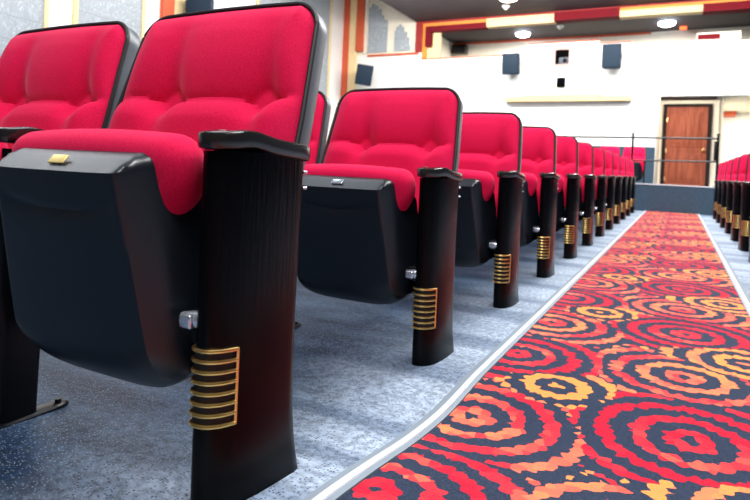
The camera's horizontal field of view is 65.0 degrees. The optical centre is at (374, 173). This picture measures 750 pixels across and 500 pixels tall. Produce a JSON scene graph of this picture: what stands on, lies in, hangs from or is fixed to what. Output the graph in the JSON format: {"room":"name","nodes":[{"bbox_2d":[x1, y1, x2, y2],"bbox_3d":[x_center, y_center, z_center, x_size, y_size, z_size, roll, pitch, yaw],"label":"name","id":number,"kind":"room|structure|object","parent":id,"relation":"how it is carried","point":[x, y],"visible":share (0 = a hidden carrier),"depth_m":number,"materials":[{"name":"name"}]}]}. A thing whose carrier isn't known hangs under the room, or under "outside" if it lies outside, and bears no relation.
{"room":"auditorium","nodes":[
{"label":"auditorium","id":0,"kind":"room"},
{"bbox_2d":[49,0,344,137],"bbox_3d":[-5.313,-2.914,9.056,0.150,6.340,19.180,3,1,27],"label":"wall","id":1,"kind":"structure","parent":0,"point":[60,11],"depth_m":16.72,"materials":[{"name":"white paint"}]},
{"bbox_2d":[0,0,49,56],"bbox_3d":[-5.697,-3.447,8.032,0.060,5.000,2.670,3,1,27],"label":"wall panel","id":2,"kind":"object","parent":1,"relation":"attached to","point":[16,16],"visible":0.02,"depth_m":8.85,"materials":[{"name":"beige paint"}]},
{"bbox_2d":[72,0,145,41],"bbox_3d":[-4.560,-3.429,10.236,0.060,5.000,1.430,3,1,27],"label":"wall panel","id":3,"kind":"object","parent":1,"relation":"attached to","point":[132,13],"visible":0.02,"depth_m":10.28,"materials":[{"name":"beige paint"}]},
{"bbox_2d":[160,0,174,17],"bbox_3d":[-4.004,-2.869,11.323,0.100,6.300,0.270,3,1,27],"label":"trim","id":4,"kind":"structure","parent":1,"relation":"attached to","point":[167,7],"depth_m":11.25,"materials":[{"name":"orange paint"}]},
{"bbox_2d":[174,0,184,13],"bbox_3d":[-3.827,-2.867,11.699,0.070,6.300,0.560,3,1,27],"label":"trim","id":5,"kind":"structure","parent":1,"relation":"attached to","point":[179,4],"depth_m":11.57,"materials":[{"name":"beige paint"}]},
{"bbox_2d":[185,0,213,12],"bbox_3d":[-3.436,-3.165,11.698,0.499,0.620,0.509,3,7,2],"label":"wall speaker","id":6,"kind":"object","parent":1,"relation":"attached to","point":[190,5],"visible":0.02,"depth_m":11.43},
{"bbox_2d":[255,0,332,141],"bbox_3d":[-2.029,-3.387,15.142,0.060,5.000,3.270,3,1,27],"label":"wall panel","id":7,"kind":"object","parent":1,"relation":"attached to","point":[323,8],"visible":0.18,"depth_m":16.39,"materials":[{"name":"beige paint"}]},
{"bbox_2d":[355,64,373,85],"bbox_3d":[-0.333,-2.770,16.501,0.459,0.560,0.489,7,10,-11],"label":"wall speaker","id":8,"kind":"object","parent":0,"point":[364,73],"visible":1,"depth_m":16.27},
{"bbox_2d":[0,210,749,499],"bbox_3d":[0.428,0.557,4.276,14.800,0.060,16.000,3,1,27],"label":"floor","id":9,"kind":"structure","parent":0,"point":[357,387],"depth_m":1.49,"materials":[{"name":"carpet"}]},
{"bbox_2d":[0,21,140,428],"bbox_3d":[-0.921,0.055,1.437,0.554,0.916,0.460,3,1,27],"label":"seat","id":10,"kind":"object","parent":9,"relation":"on","point":[74,76],"visible":0.66,"depth_m":1.45,"materials":[{"name":"red fabric"}]},
{"bbox_2d":[0,143,8,159],"bbox_3d":[-0.985,0.106,1.367,0.459,0.427,0.166,3,1,27],"label":"seat cushion","id":11,"kind":"object","parent":10,"relation":"on","point":[2,145],"depth_m":1.24,"materials":[{"name":"red fabric"}]},
{"bbox_2d":[0,25,125,148],"bbox_3d":[-0.877,-0.118,1.509,0.525,0.548,0.215,3,1,27],"label":"backrest cushion","id":12,"kind":"object","parent":10,"relation":"on","point":[65,76],"depth_m":1.47,"materials":[{"name":"red fabric"}]},
{"bbox_2d":[0,1,326,499],"bbox_3d":[-0.413,0.096,1.175,0.584,0.946,0.460,3,1,27],"label":"seat","id":13,"kind":"object","parent":9,"relation":"on","point":[157,247],"visible":1,"depth_m":1.00,"materials":[{"name":"red fabric"}]},
{"bbox_2d":[12,129,203,214],"bbox_3d":[-0.490,0.131,1.112,0.459,0.427,0.166,3,1,27],"label":"seat cushion","id":14,"kind":"object","parent":13,"relation":"on","point":[173,162],"depth_m":0.98,"materials":[{"name":"red fabric"}]},
{"bbox_2d":[108,6,314,153],"bbox_3d":[-0.383,-0.093,1.254,0.525,0.548,0.215,3,1,27],"label":"backrest cushion","id":15,"kind":"object","parent":13,"relation":"on","point":[252,68],"depth_m":1.23,"materials":[{"name":"red fabric"}]},
{"bbox_2d":[188,344,239,429],"bbox_3d":[-0.263,0.344,0.950,0.078,0.127,0.032,3,1,3],"label":"grille","id":16,"kind":"object","parent":13,"relation":"attached to","point":[215,400],"depth_m":0.94,"materials":[{"name":"gold metal"}]},
{"bbox_2d":[295,91,330,328],"bbox_3d":[-0.503,0.106,2.328,0.554,0.916,0.460,3,1,27],"label":"seat","id":17,"kind":"object","parent":9,"relation":"on","point":[317,143],"visible":0.06,"depth_m":2.32,"materials":[{"name":"fabric"}]},
{"bbox_2d":[305,93,324,163],"bbox_3d":[-0.459,-0.067,2.399,0.525,0.548,0.215,3,1,27],"label":"backrest cushion","id":18,"kind":"object","parent":17,"relation":"on","point":[317,139],"depth_m":2.31,"materials":[{"name":"red fabric"}]},
{"bbox_2d":[297,87,462,365],"bbox_3d":[0.005,0.147,2.065,0.584,0.946,0.460,3,1,27],"label":"seat","id":19,"kind":"object","parent":9,"relation":"on","point":[378,214],"visible":0.98,"depth_m":1.92,"materials":[{"name":"fabric"}]},
{"bbox_2d":[304,164,414,210],"bbox_3d":[-0.072,0.182,2.002,0.459,0.427,0.166,3,1,27],"label":"seat cushion","id":20,"kind":"object","parent":19,"relation":"on","point":[401,181],"depth_m":1.88,"materials":[{"name":"red fabric"}]},
{"bbox_2d":[323,90,457,208],"bbox_3d":[0.035,-0.042,2.144,0.525,0.548,0.215,3,1,27],"label":"backrest cushion","id":21,"kind":"object","parent":19,"relation":"on","point":[410,130],"depth_m":2.13,"materials":[{"name":"red fabric"}]},
{"bbox_2d":[411,287,436,329],"bbox_3d":[0.154,0.421,1.841,0.078,0.127,0.032,3,1,3],"label":"grille","id":22,"kind":"object","parent":19,"relation":"attached to","point":[424,315],"depth_m":1.84,"materials":[{"name":"gold metal"}]},
{"bbox_2d":[301,210,645,499],"bbox_3d":[1.351,0.597,3.799,0.054,0.075,16.000,3,1,27],"label":"edging strip","id":23,"kind":"object","parent":9,"relation":"on","point":[342,483],"visible":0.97,"depth_m":1.50,"materials":[{"name":"grey plastic"}]},
{"bbox_2d":[455,112,524,308],"bbox_3d":[0.424,0.154,2.878,0.584,0.946,0.460,3,1,27],"label":"seat","id":24,"kind":"object","parent":9,"relation":"on","point":[490,159],"visible":0.6,"depth_m":2.70,"materials":[{"name":"fabric"}]},
{"bbox_2d":[458,169,494,200],"bbox_3d":[0.347,0.189,2.814,0.459,0.427,0.166,3,1,27],"label":"seat cushion","id":25,"kind":"object","parent":24,"relation":"on","point":[486,182],"depth_m":2.67,"materials":[{"name":"red fabric"}]},
{"bbox_2d":[458,114,519,214],"bbox_3d":[0.455,-0.035,2.957,0.525,0.548,0.215,3,1,27],"label":"backrest cushion","id":26,"kind":"object","parent":24,"relation":"on","point":[490,143],"depth_m":2.91,"materials":[{"name":"red fabric"}]},
{"bbox_2d":[493,254,510,282],"bbox_3d":[0.573,0.428,2.653,0.078,0.127,0.032,3,1,3],"label":"grille","id":27,"kind":"object","parent":24,"relation":"attached to","point":[502,267],"depth_m":2.65,"materials":[{"name":"gold metal"}]},
{"bbox_2d":[520,126,559,277],"bbox_3d":[0.843,0.161,3.690,0.584,0.946,0.460,3,1,27],"label":"seat","id":28,"kind":"object","parent":9,"relation":"on","point":[539,144],"visible":0.49,"depth_m":3.51,"materials":[{"name":"fabric"}]},
{"bbox_2d":[521,172,537,195],"bbox_3d":[0.766,0.196,3.627,0.459,0.427,0.166,3,1,27],"label":"seat cushion","id":29,"kind":"object","parent":28,"relation":"on","point":[531,182],"depth_m":3.47,"materials":[{"name":"red fabric"}]},
{"bbox_2d":[521,128,553,210],"bbox_3d":[0.874,-0.028,3.769,0.525,0.548,0.215,3,1,27],"label":"backrest cushion","id":30,"kind":"object","parent":28,"relation":"on","point":[537,143],"depth_m":3.71,"materials":[{"name":"red fabric"}]},
{"bbox_2d":[536,236,549,258],"bbox_3d":[0.993,0.435,3.466,0.078,0.127,0.032,3,1,3],"label":"grille","id":31,"kind":"object","parent":28,"relation":"attached to","point":[543,247],"depth_m":3.46,"materials":[{"name":"gold metal"}]},
{"bbox_2d":[338,211,749,499],"bbox_3d":[1.730,0.620,3.603,0.800,0.067,16.000,3,1,27],"label":"carpet runner","id":32,"kind":"object","parent":9,"relation":"on","point":[634,384],"visible":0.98,"depth_m":1.61,"materials":[{"name":"carpet"}]},
{"bbox_2d":[555,135,581,258],"bbox_3d":[1.263,0.167,4.503,0.584,0.946,0.460,3,1,27],"label":"seat","id":33,"kind":"object","parent":9,"relation":"on","point":[568,192],"visible":0.37,"depth_m":4.33,"materials":[{"name":"fabric"}]},
{"bbox_2d":[557,174,563,192],"bbox_3d":[1.186,0.203,4.440,0.459,0.427,0.166,3,1,27],"label":"seat cushion","id":34,"kind":"object","parent":33,"relation":"on","point":[561,182],"depth_m":4.29,"materials":[{"name":"red fabric"}]},
{"bbox_2d":[556,137,576,206],"bbox_3d":[1.293,-0.021,4.582,0.525,0.548,0.215,3,1,27],"label":"backrest cushion","id":35,"kind":"object","parent":33,"relation":"on","point":[566,152],"depth_m":4.52,"materials":[{"name":"red fabric"}]},
{"bbox_2d":[563,225,574,242],"bbox_3d":[1.412,0.442,4.279,0.078,0.127,0.032,3,1,3],"label":"grille","id":36,"kind":"object","parent":33,"relation":"attached to","point":[569,230],"depth_m":4.27,"materials":[{"name":"gold metal"}]},
{"bbox_2d":[578,142,596,245],"bbox_3d":[1.682,0.174,5.316,0.584,0.946,0.460,3,1,27],"label":"seat","id":37,"kind":"object","parent":9,"relation":"on","point":[586,150],"visible":0.31,"depth_m":5.15,"materials":[{"name":"fabric"}]},
{"bbox_2d":[578,143,591,202],"bbox_3d":[1.712,-0.015,5.394,0.525,0.548,0.215,3,1,27],"label":"backrest cushion","id":38,"kind":"object","parent":37,"relation":"on","point":[585,149],"depth_m":5.32,"materials":[{"name":"red fabric"}]},
{"bbox_2d":[582,218,590,232],"bbox_3d":[1.831,0.449,5.091,0.078,0.127,0.032,3,1,3],"label":"grille","id":39,"kind":"object","parent":37,"relation":"attached to","point":[586,226],"depth_m":5.08,"materials":[{"name":"gold metal"}]},
{"bbox_2d":[593,147,607,236],"bbox_3d":[2.101,0.181,6.128,0.584,0.946,0.460,3,1,27],"label":"seat","id":40,"kind":"object","parent":9,"relation":"on","point":[599,153],"visible":0.2,"depth_m":5.93,"materials":[{"name":"plastic"}]},
{"bbox_2d":[593,148,603,199],"bbox_3d":[2.132,-0.008,6.207,0.525,0.548,0.215,3,1,27],"label":"backrest cushion","id":41,"kind":"object","parent":40,"relation":"on","point":[598,152],"depth_m":6.13,"materials":[{"name":"red fabric"}]},
{"bbox_2d":[595,214,602,225],"bbox_3d":[2.250,0.455,5.904,0.078,0.127,0.032,3,1,3],"label":"grille","id":42,"kind":"object","parent":40,"relation":"attached to","point":[599,217],"depth_m":5.90,"materials":[{"name":"gold metal"}]},
{"bbox_2d":[605,151,615,229],"bbox_3d":[2.521,0.188,6.941,0.584,0.946,0.460,3,1,27],"label":"seat","id":43,"kind":"object","parent":9,"relation":"on","point":[609,158],"visible":0.19,"depth_m":6.73,"materials":[{"name":"plastic"}]},
{"bbox_2d":[605,152,612,196],"bbox_3d":[2.551,-0.001,7.019,0.525,0.548,0.215,3,1,27],"label":"backrest cushion","id":44,"kind":"object","parent":43,"relation":"on","point":[608,155],"depth_m":6.94,"materials":[{"name":"red fabric"}]},
{"bbox_2d":[613,154,622,223],"bbox_3d":[2.940,0.195,7.753,0.584,0.946,0.460,3,1,27],"label":"seat","id":45,"kind":"object","parent":9,"relation":"on","point":[618,182],"visible":0.22,"depth_m":7.54,"materials":[{"name":"plastic"}]},
{"bbox_2d":[613,154,619,175],"bbox_3d":[2.970,0.006,7.832,0.525,0.548,0.215,3,1,27],"label":"backrest cushion","id":46,"kind":"object","parent":45,"relation":"on","point":[616,157],"depth_m":7.75,"materials":[{"name":"red fabric"}]},
{"bbox_2d":[620,156,627,219],"bbox_3d":[3.359,0.202,8.566,0.584,0.946,0.460,3,1,27],"label":"seat","id":47,"kind":"object","parent":9,"relation":"on","point":[622,159],"visible":0.17,"depth_m":8.36,"materials":[{"name":"plastic"}]},
{"bbox_2d":[620,157,624,175],"bbox_3d":[3.389,0.013,8.645,0.525,0.548,0.215,3,1,27],"label":"backrest cushion","id":48,"kind":"object","parent":47,"relation":"on","point":[622,160],"depth_m":8.57,"materials":[{"name":"red fabric"}]},
{"bbox_2d":[625,158,632,215],"bbox_3d":[3.778,0.208,9.379,0.584,0.946,0.460,3,1,27],"label":"seat","id":49,"kind":"object","parent":9,"relation":"on","point":[628,165],"visible":0.13,"depth_m":9.16,"materials":[{"name":"plastic"}]},
{"bbox_2d":[630,160,636,212],"bbox_3d":[4.197,0.215,10.191,0.584,0.946,0.460,3,1,27],"label":"seat","id":50,"kind":"object","parent":9,"relation":"on","point":[631,161],"visible":0.12,"depth_m":9.98,"materials":[{"name":"plastic"}]},
{"bbox_2d":[634,184,713,215],"bbox_3d":[4.064,0.395,11.268,14.770,0.485,0.120,3,1,27],"label":"wall","id":51,"kind":"structure","parent":9,"relation":"on","point":[659,198],"depth_m":10.53,"materials":[{"name":"paint"}]},
{"bbox_2d":[636,183,713,187],"bbox_3d":[4.075,0.144,11.264,14.770,0.017,0.140,3,1,27],"label":"trim","id":52,"kind":"structure","parent":51,"relation":"attached to","point":[636,183],"depth_m":10.53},
{"bbox_2d":[572,132,719,186],"bbox_3d":[3.029,-0.386,11.809,6.745,0.939,0.100,3,1,27],"label":"railing","id":53,"kind":"object","parent":52,"relation":"on","point":[716,143],"visible":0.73,"depth_m":10.58,"materials":[{"name":"black metal"}]},
{"bbox_2d":[712,162,722,219],"bbox_3d":[5.667,0.292,9.275,0.584,0.946,0.460,3,1,27],"label":"seat","id":54,"kind":"object","parent":9,"relation":"on","point":[720,164],"visible":0.12,"depth_m":9.31,"materials":[{"name":"plastic"}]},
{"bbox_2d":[717,163,721,179],"bbox_3d":[5.729,0.105,9.337,0.525,0.548,0.215,3,1,27],"label":"backrest cushion","id":55,"kind":"object","parent":54,"relation":"on","point":[720,165],"depth_m":9.47,"materials":[{"name":"red fabric"}]},
{"bbox_2d":[716,161,726,223],"bbox_3d":[5.248,0.286,8.462,0.584,0.946,0.460,3,1,27],"label":"seat","id":56,"kind":"object","parent":9,"relation":"on","point":[723,168],"visible":0.16,"depth_m":8.50,"materials":[{"name":"plastic"}]},
{"bbox_2d":[721,162,726,180],"bbox_3d":[5.309,0.098,8.525,0.525,0.548,0.215,3,1,27],"label":"backrest cushion","id":57,"kind":"object","parent":56,"relation":"on","point":[723,168],"depth_m":8.66,"materials":[{"name":"red fabric"}]},
{"bbox_2d":[697,214,749,317],"bbox_3d":[2.109,0.635,3.408,0.054,0.075,16.000,3,1,27],"label":"edging strip","id":58,"kind":"object","parent":9,"relation":"on","point":[743,295],"visible":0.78,"depth_m":3.88,"materials":[{"name":"grey plastic"}]},
{"bbox_2d":[719,159,732,227],"bbox_3d":[4.828,0.279,7.650,0.584,0.946,0.460,3,1,27],"label":"seat","id":59,"kind":"object","parent":9,"relation":"on","point":[729,162],"visible":0.25,"depth_m":7.69,"materials":[{"name":"plastic"}]},
{"bbox_2d":[725,160,731,180],"bbox_3d":[4.890,0.091,7.712,0.525,0.548,0.215,3,1,27],"label":"backrest cushion","id":60,"kind":"object","parent":59,"relation":"on","point":[728,165],"depth_m":7.84,"materials":[{"name":"red fabric"}]},
{"bbox_2d":[724,157,738,233],"bbox_3d":[4.409,0.272,6.837,0.584,0.946,0.460,3,1,27],"label":"seat","id":61,"kind":"object","parent":9,"relation":"on","point":[734,166],"visible":0.31,"depth_m":6.88,"materials":[{"name":"plastic"}]},
{"bbox_2d":[731,158,738,180],"bbox_3d":[4.471,0.085,6.900,0.525,0.548,0.215,3,1,27],"label":"backrest cushion","id":62,"kind":"object","parent":61,"relation":"on","point":[734,166],"depth_m":7.02,"materials":[{"name":"red fabric"}]},
{"bbox_2d":[730,154,747,241],"bbox_3d":[3.990,0.265,6.024,0.584,0.946,0.460,3,1,27],"label":"seat","id":63,"kind":"object","parent":9,"relation":"on","point":[741,171],"visible":0.56,"depth_m":6.06,"materials":[{"name":"plastic"}]},
{"bbox_2d":[733,215,739,227],"bbox_3d":[3.700,0.491,6.027,0.032,0.127,0.078,2,1,-39],"label":"grille","id":64,"kind":"object","parent":63,"relation":"attached to","point":[736,218],"depth_m":6.02,"materials":[{"name":"gold metal"}]},
{"bbox_2d":[737,155,747,180],"bbox_3d":[4.051,0.078,6.087,0.525,0.548,0.215,3,1,27],"label":"backrest cushion","id":65,"kind":"object","parent":63,"relation":"on","point":[741,171],"depth_m":6.21,"materials":[{"name":"red fabric"}]},
{"bbox_2d":[738,153,749,251],"bbox_3d":[3.571,0.258,5.212,0.584,0.946,0.460,3,1,27],"label":"seat","id":66,"kind":"object","parent":9,"relation":"on","point":[744,230],"visible":0.98,"depth_m":5.22,"materials":[{"name":"plastic"}]},
{"bbox_2d":[741,221,749,235],"bbox_3d":[3.281,0.484,5.214,0.032,0.127,0.078,2,1,-39],"label":"grille","id":67,"kind":"object","parent":66,"relation":"attached to","point":[745,225],"depth_m":5.20,"materials":[{"name":"gold metal"}]},
{"bbox_2d":[746,155,749,181],"bbox_3d":[3.632,0.071,5.274,0.525,0.548,0.215,3,1,27],"label":"backrest cushion","id":68,"kind":"object","parent":66,"relation":"on","point":[748,158],"depth_m":5.41,"materials":[{"name":"red fabric"}]},
{"bbox_2d":[441,37,452,57],"bbox_3d":[1.814,-3.515,17.661,0.120,1.320,2.600,3,1,27],"label":"wall","id":69,"kind":"structure","parent":0,"point":[446,46],"depth_m":18.26,"materials":[{"name":"beige paint"}]},
{"bbox_2d":[356,0,749,183],"bbox_3d":[5.634,-2.627,14.096,14.850,5.980,0.180,3,1,27],"label":"wall","id":70,"kind":"structure","parent":0,"point":[649,72],"depth_m":14.28,"materials":[{"name":"white paint"}]},
{"bbox_2d":[340,0,350,97],"bbox_3d":[-0.873,-2.951,17.287,0.185,5.830,0.119,3,1,27],"label":"trim","id":71,"kind":"structure","parent":70,"relation":"attached to","point":[347,4],"depth_m":17.22,"materials":[{"name":"orange paint"}]},
{"bbox_2d":[347,0,356,91],"bbox_3d":[-0.673,-2.841,17.205,0.255,5.630,0.079,3,1,27],"label":"trim","id":72,"kind":"structure","parent":70,"relation":"attached to","point":[352,55],"depth_m":17.16,"materials":[{"name":"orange paint"}]},
{"bbox_2d":[355,0,365,51],"bbox_3d":[-0.396,-4.544,17.043,0.230,2.000,0.139,3,1,27],"label":"trim","id":73,"kind":"structure","parent":70,"relation":"attached to","point":[360,22],"depth_m":16.98,"materials":[{"name":"orange paint"}]},
{"bbox_2d":[363,0,369,53],"bbox_3d":[-0.233,-4.401,17.014,0.100,1.870,0.080,3,1,27],"label":"trim","id":74,"kind":"structure","parent":70,"relation":"attached to","point":[367,5],"depth_m":16.98,"materials":[{"name":"beige paint"}]},
{"bbox_2d":[367,4,387,52],"bbox_3d":[0.091,-4.170,16.867,0.610,1.400,0.039,3,1,27],"label":"wall panel","id":75,"kind":"object","parent":70,"relation":"attached to","point":[378,27],"visible":1,"depth_m":16.86,"materials":[{"name":"fabric"}]},
{"bbox_2d":[367,52,418,56],"bbox_3d":[0.509,-3.360,16.656,1.600,0.055,0.100,3,1,27],"label":"trim","id":76,"kind":"structure","parent":70,"relation":"attached to","point":[411,53],"depth_m":16.59,"materials":[{"name":"orange paint"}]},
{"bbox_2d":[394,24,410,50],"bbox_3d":[0.778,-3.814,16.510,0.490,0.740,0.039,3,1,27],"label":"wall panel","id":77,"kind":"object","parent":70,"relation":"attached to","point":[401,42],"visible":1,"depth_m":16.50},
{"bbox_2d":[427,32,441,57],"bbox_3d":[1.635,-3.582,16.195,0.360,0.840,0.130,3,1,27],"label":"trim","id":78,"kind":"structure","parent":70,"relation":"attached to","point":[435,51],"depth_m":16.11,"materials":[{"name":"beige paint"}]},
{"bbox_2d":[422,19,486,58],"bbox_3d":[2.153,-3.608,15.895,1.787,0.945,0.230,3,1,27],"label":"trim","id":79,"kind":"structure","parent":70,"relation":"attached to","point":[424,48],"depth_m":16.02,"materials":[{"name":"orange paint"}]},
{"bbox_2d":[425,22,487,46],"bbox_3d":[2.179,-3.708,15.803,1.675,0.530,0.270,3,1,27],"label":"trim","id":80,"kind":"structure","parent":70,"relation":"attached to","point":[430,30],"depth_m":15.78,"materials":[{"name":"red paint"}]},
{"bbox_2d":[421,55,501,59],"bbox_3d":[2.330,-3.104,15.799,2.280,0.027,0.210,3,1,27],"label":"trim","id":81,"kind":"structure","parent":70,"relation":"attached to","point":[485,55],"depth_m":15.69,"materials":[{"name":"orange paint"}]},
{"bbox_2d":[502,53,520,74],"bbox_3d":[3.461,-2.760,14.836,0.418,0.520,0.429,3,9,27],"label":"wall speaker","id":82,"kind":"object","parent":70,"relation":"attached to","point":[511,62],"visible":1,"depth_m":14.65},
{"bbox_2d":[415,6,617,51],"bbox_3d":[3.479,-3.658,15.194,5.175,0.820,0.260,3,1,27],"label":"trim","id":83,"kind":"structure","parent":70,"relation":"attached to","point":[419,25],"depth_m":15.74,"materials":[{"name":"red paint"}]},
{"bbox_2d":[486,14,555,28],"bbox_3d":[3.732,-3.893,15.071,1.735,0.215,0.250,3,1,27],"label":"trim","id":84,"kind":"structure","parent":70,"relation":"attached to","point":[543,19],"depth_m":14.97,"materials":[{"name":"beige paint"}]},
{"bbox_2d":[557,77,564,86],"bbox_3d":[4.575,-2.249,14.494,0.190,0.230,0.078,3,1,27],"label":"wall box","id":85,"kind":"object","parent":70,"relation":"attached to","point":[560,80],"visible":1,"depth_m":14.46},
{"bbox_2d":[553,48,570,66],"bbox_3d":[4.609,-2.868,14.498,0.400,0.440,0.050,3,1,27],"label":"window","id":86,"kind":"structure","parent":70,"relation":"in","point":[558,52],"depth_m":14.51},
{"bbox_2d":[521,94,602,96],"bbox_3d":[4.564,-1.908,14.440,1.900,0.040,0.180,3,1,27],"label":"trim","id":87,"kind":"structure","parent":70,"relation":"attached to","point":[563,94],"depth_m":14.28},
{"bbox_2d":[528,39,600,43],"bbox_3d":[4.669,-3.242,14.588,1.700,0.021,0.220,3,1,27],"label":"trim","id":88,"kind":"structure","parent":70,"relation":"attached to","point":[597,39],"depth_m":14.47,"materials":[{"name":"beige paint"}]},
{"bbox_2d":[505,95,630,102],"bbox_3d":[4.658,-1.823,14.390,2.940,0.120,0.180,3,1,27],"label":"trim","id":89,"kind":"structure","parent":70,"relation":"attached to","point":[608,97],"depth_m":14.27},
{"bbox_2d":[554,7,619,23],"bbox_3d":[5.143,-3.828,14.292,1.490,0.200,0.340,3,1,27],"label":"trim","id":90,"kind":"structure","parent":70,"relation":"attached to","point":[607,13],"depth_m":14.17,"materials":[{"name":"red paint"}]},
{"bbox_2d":[602,43,621,68],"bbox_3d":[5.550,-2.729,13.758,0.418,0.550,0.429,3,4,27],"label":"wall speaker","id":91,"kind":"object","parent":70,"relation":"attached to","point":[611,53],"visible":1,"depth_m":13.57},
{"bbox_2d":[593,146,654,183],"bbox_3d":[3.874,-0.266,14.866,5.735,0.948,0.030,3,1,27],"label":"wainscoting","id":92,"kind":"structure","parent":70,"relation":"attached to","point":[650,151],"depth_m":13.59,"materials":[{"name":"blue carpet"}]},
{"bbox_2d":[618,0,713,7],"bbox_3d":[9.037,-3.757,12.338,7.300,0.055,0.240,3,1,27],"label":"trim","id":93,"kind":"structure","parent":70,"relation":"attached to","point":[692,0],"depth_m":13.46,"materials":[{"name":"red paint"}]},
{"bbox_2d":[620,0,746,10],"bbox_3d":[9.038,-3.697,12.303,7.260,0.065,0.300,3,1,27],"label":"trim","id":94,"kind":"structure","parent":70,"relation":"attached to","point":[714,1],"depth_m":13.30,"materials":[{"name":"orange paint"}]},
{"bbox_2d":[697,31,740,41],"bbox_3d":[7.606,-3.024,13.043,0.840,0.185,0.230,3,1,27],"label":"vent box","id":95,"kind":"object","parent":70,"relation":"attached to","point":[727,35],"visible":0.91,"depth_m":12.96,"materials":[{"name":"beige paint"}]},
{"bbox_2d":[380,0,749,42],"bbox_3d":[1.988,-4.922,6.864,14.900,1.850,21.950,3,1,27],"label":"ceiling","id":96,"kind":"structure","parent":0,"point":[693,22],"depth_m":15.04,"materials":[{"name":"paint"}]},
{"bbox_2d":[515,31,530,37],"bbox_3d":[4.250,-4.009,16.915,0.440,0.180,0.440,3,1,27],"label":"recessed light","id":97,"kind":"object","parent":96,"relation":"in","point":[522,34],"visible":0.93,"depth_m":16.79,"materials":[{"name":"glass"}]},
{"bbox_2d":[658,20,676,26],"bbox_3d":[7.453,-3.842,15.036,0.440,0.180,0.440,3,1,27],"label":"recessed light","id":98,"kind":"object","parent":96,"relation":"in","point":[664,23],"visible":0.88,"depth_m":14.91,"materials":[{"name":"glass"}]},
{"bbox_2d":[453,26,749,56],"bbox_3d":[7.952,-3.024,16.037,12.550,1.720,0.150,3,1,27],"label":"wall","id":99,"kind":"structure","parent":0,"point":[680,35],"depth_m":16.37,"materials":[{"name":"beige paint"}]},
{"bbox_2d":[452,44,467,54],"bbox_3d":[2.669,-3.890,18.517,0.440,0.280,0.300,3,1,27],"label":"speaker","id":100,"kind":"object","parent":99,"relation":"attached to","point":[461,49],"visible":1,"depth_m":18.39},
{"bbox_2d":[453,32,650,44],"bbox_3d":[5.024,-3.985,17.449,5.730,0.055,0.040,3,1,27],"label":"trim","id":101,"kind":"structure","parent":99,"relation":"attached to","point":[639,33],"depth_m":17.28,"materials":[{"name":"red paint"}]},
{"bbox_2d":[654,97,660,183],"bbox_3d":[7.024,-0.834,14.770,0.123,2.500,2.320,3,1,27],"label":"wall","id":102,"kind":"structure","parent":0,"point":[659,98],"depth_m":14.65,"materials":[{"name":"beige paint"}]},
{"bbox_2d":[661,96,716,99],"bbox_3d":[8.126,-1.984,15.263,1.277,0.120,0.350,3,1,27],"label":"trim","id":103,"kind":"structure","parent":102,"relation":"attached to","point":[709,97],"depth_m":15.16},
{"bbox_2d":[657,96,719,186],"bbox_3d":[8.183,-0.829,15.534,1.480,2.430,0.100,3,1,27],"label":"wall","id":104,"kind":"structure","parent":0,"point":[716,103],"depth_m":15.22,"materials":[{"name":"beige paint"}]},
{"bbox_2d":[664,107,708,185],"bbox_3d":[8.120,-0.685,15.403,0.960,2.120,0.168,3,1,27],"label":"door","id":105,"kind":"structure","parent":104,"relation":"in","point":[681,121],"depth_m":15.40,"materials":[{"name":"red wood"}]},
{"bbox_2d":[660,104,712,186],"bbox_3d":[8.149,-0.719,15.438,1.133,2.210,0.100,3,1,27],"label":"door frame","id":106,"kind":"structure","parent":104,"relation":"attached to","point":[710,110],"depth_m":15.28,"materials":[{"name":"wood"}]},
{"bbox_2d":[718,96,723,164],"bbox_3d":[9.916,-0.777,17.171,0.100,2.430,4.400,3,1,27],"label":"wall","id":107,"kind":"structure","parent":0,"point":[721,110],"depth_m":15.21,"materials":[{"name":"beige paint"}]},
{"bbox_2d":[721,113,749,162],"bbox_3d":[13.122,-0.649,18.048,5.000,2.430,0.100,3,1,27],"label":"wall","id":108,"kind":"structure","parent":0,"point":[736,130],"depth_m":18.82,"materials":[{"name":"white paint"}]},
{"bbox_2d":[724,96,749,112],"bbox_3d":[11.163,-1.958,15.739,6.480,0.080,7.820,3,1,27],"label":"ceiling","id":109,"kind":"structure","parent":0,"point":[738,104],"depth_m":16.72,"materials":[{"name":"beige paint"}]},
{"bbox_3d":[6.860,0.373,16.679,14.770,0.120,12.060,3,1,27],"label":"floor","id":110,"kind":"structure","parent":0,"visible":0},
{"bbox_2d":[600,146,619,155],"bbox_3d":[5.106,-0.160,12.927,0.488,0.897,0.414,3,1,27],"label":"seat","id":111,"kind":"object","parent":110,"relation":"on","point":[615,150],"visible":0.09,"depth_m":12.99,"materials":[{"name":"fabric"}]},
{"bbox_2d":[622,147,645,182],"bbox_3d":[5.563,-0.137,12.691,0.488,0.897,0.414,3,1,27],"label":"seat","id":112,"kind":"object","parent":110,"relation":"on","point":[639,153],"visible":0.51,"depth_m":12.68,"materials":[{"name":"fabric"}]},
{"bbox_2d":[623,147,644,171],"bbox_3d":[5.603,-0.306,12.755,0.462,0.537,0.194,3,1,27],"label":"backrest cushion","id":113,"kind":"object","parent":112,"relation":"on","point":[639,152],"depth_m":12.74,"materials":[{"name":"red fabric"}]},
{"bbox_3d":[9.917,-1.407,6.148,0.150,4.740,28.000,3,1,27],"label":"wall","id":114,"kind":"structure","parent":0,"visible":0},
{"bbox_2d":[619,5,702,19],"bbox_3d":[6.580,-3.717,13.584,1.720,0.145,0.280,3,1,27],"label":"trim","id":115,"kind":"structure","parent":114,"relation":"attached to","point":[692,9],"depth_m":13.48,"materials":[{"name":"beige paint"}]},
{"bbox_2d":[702,0,749,15],"bbox_3d":[9.787,-3.538,11.893,5.540,0.175,0.340,3,1,27],"label":"trim","id":116,"kind":"structure","parent":114,"relation":"attached to","point":[735,6],"depth_m":12.85,"materials":[{"name":"red paint"}]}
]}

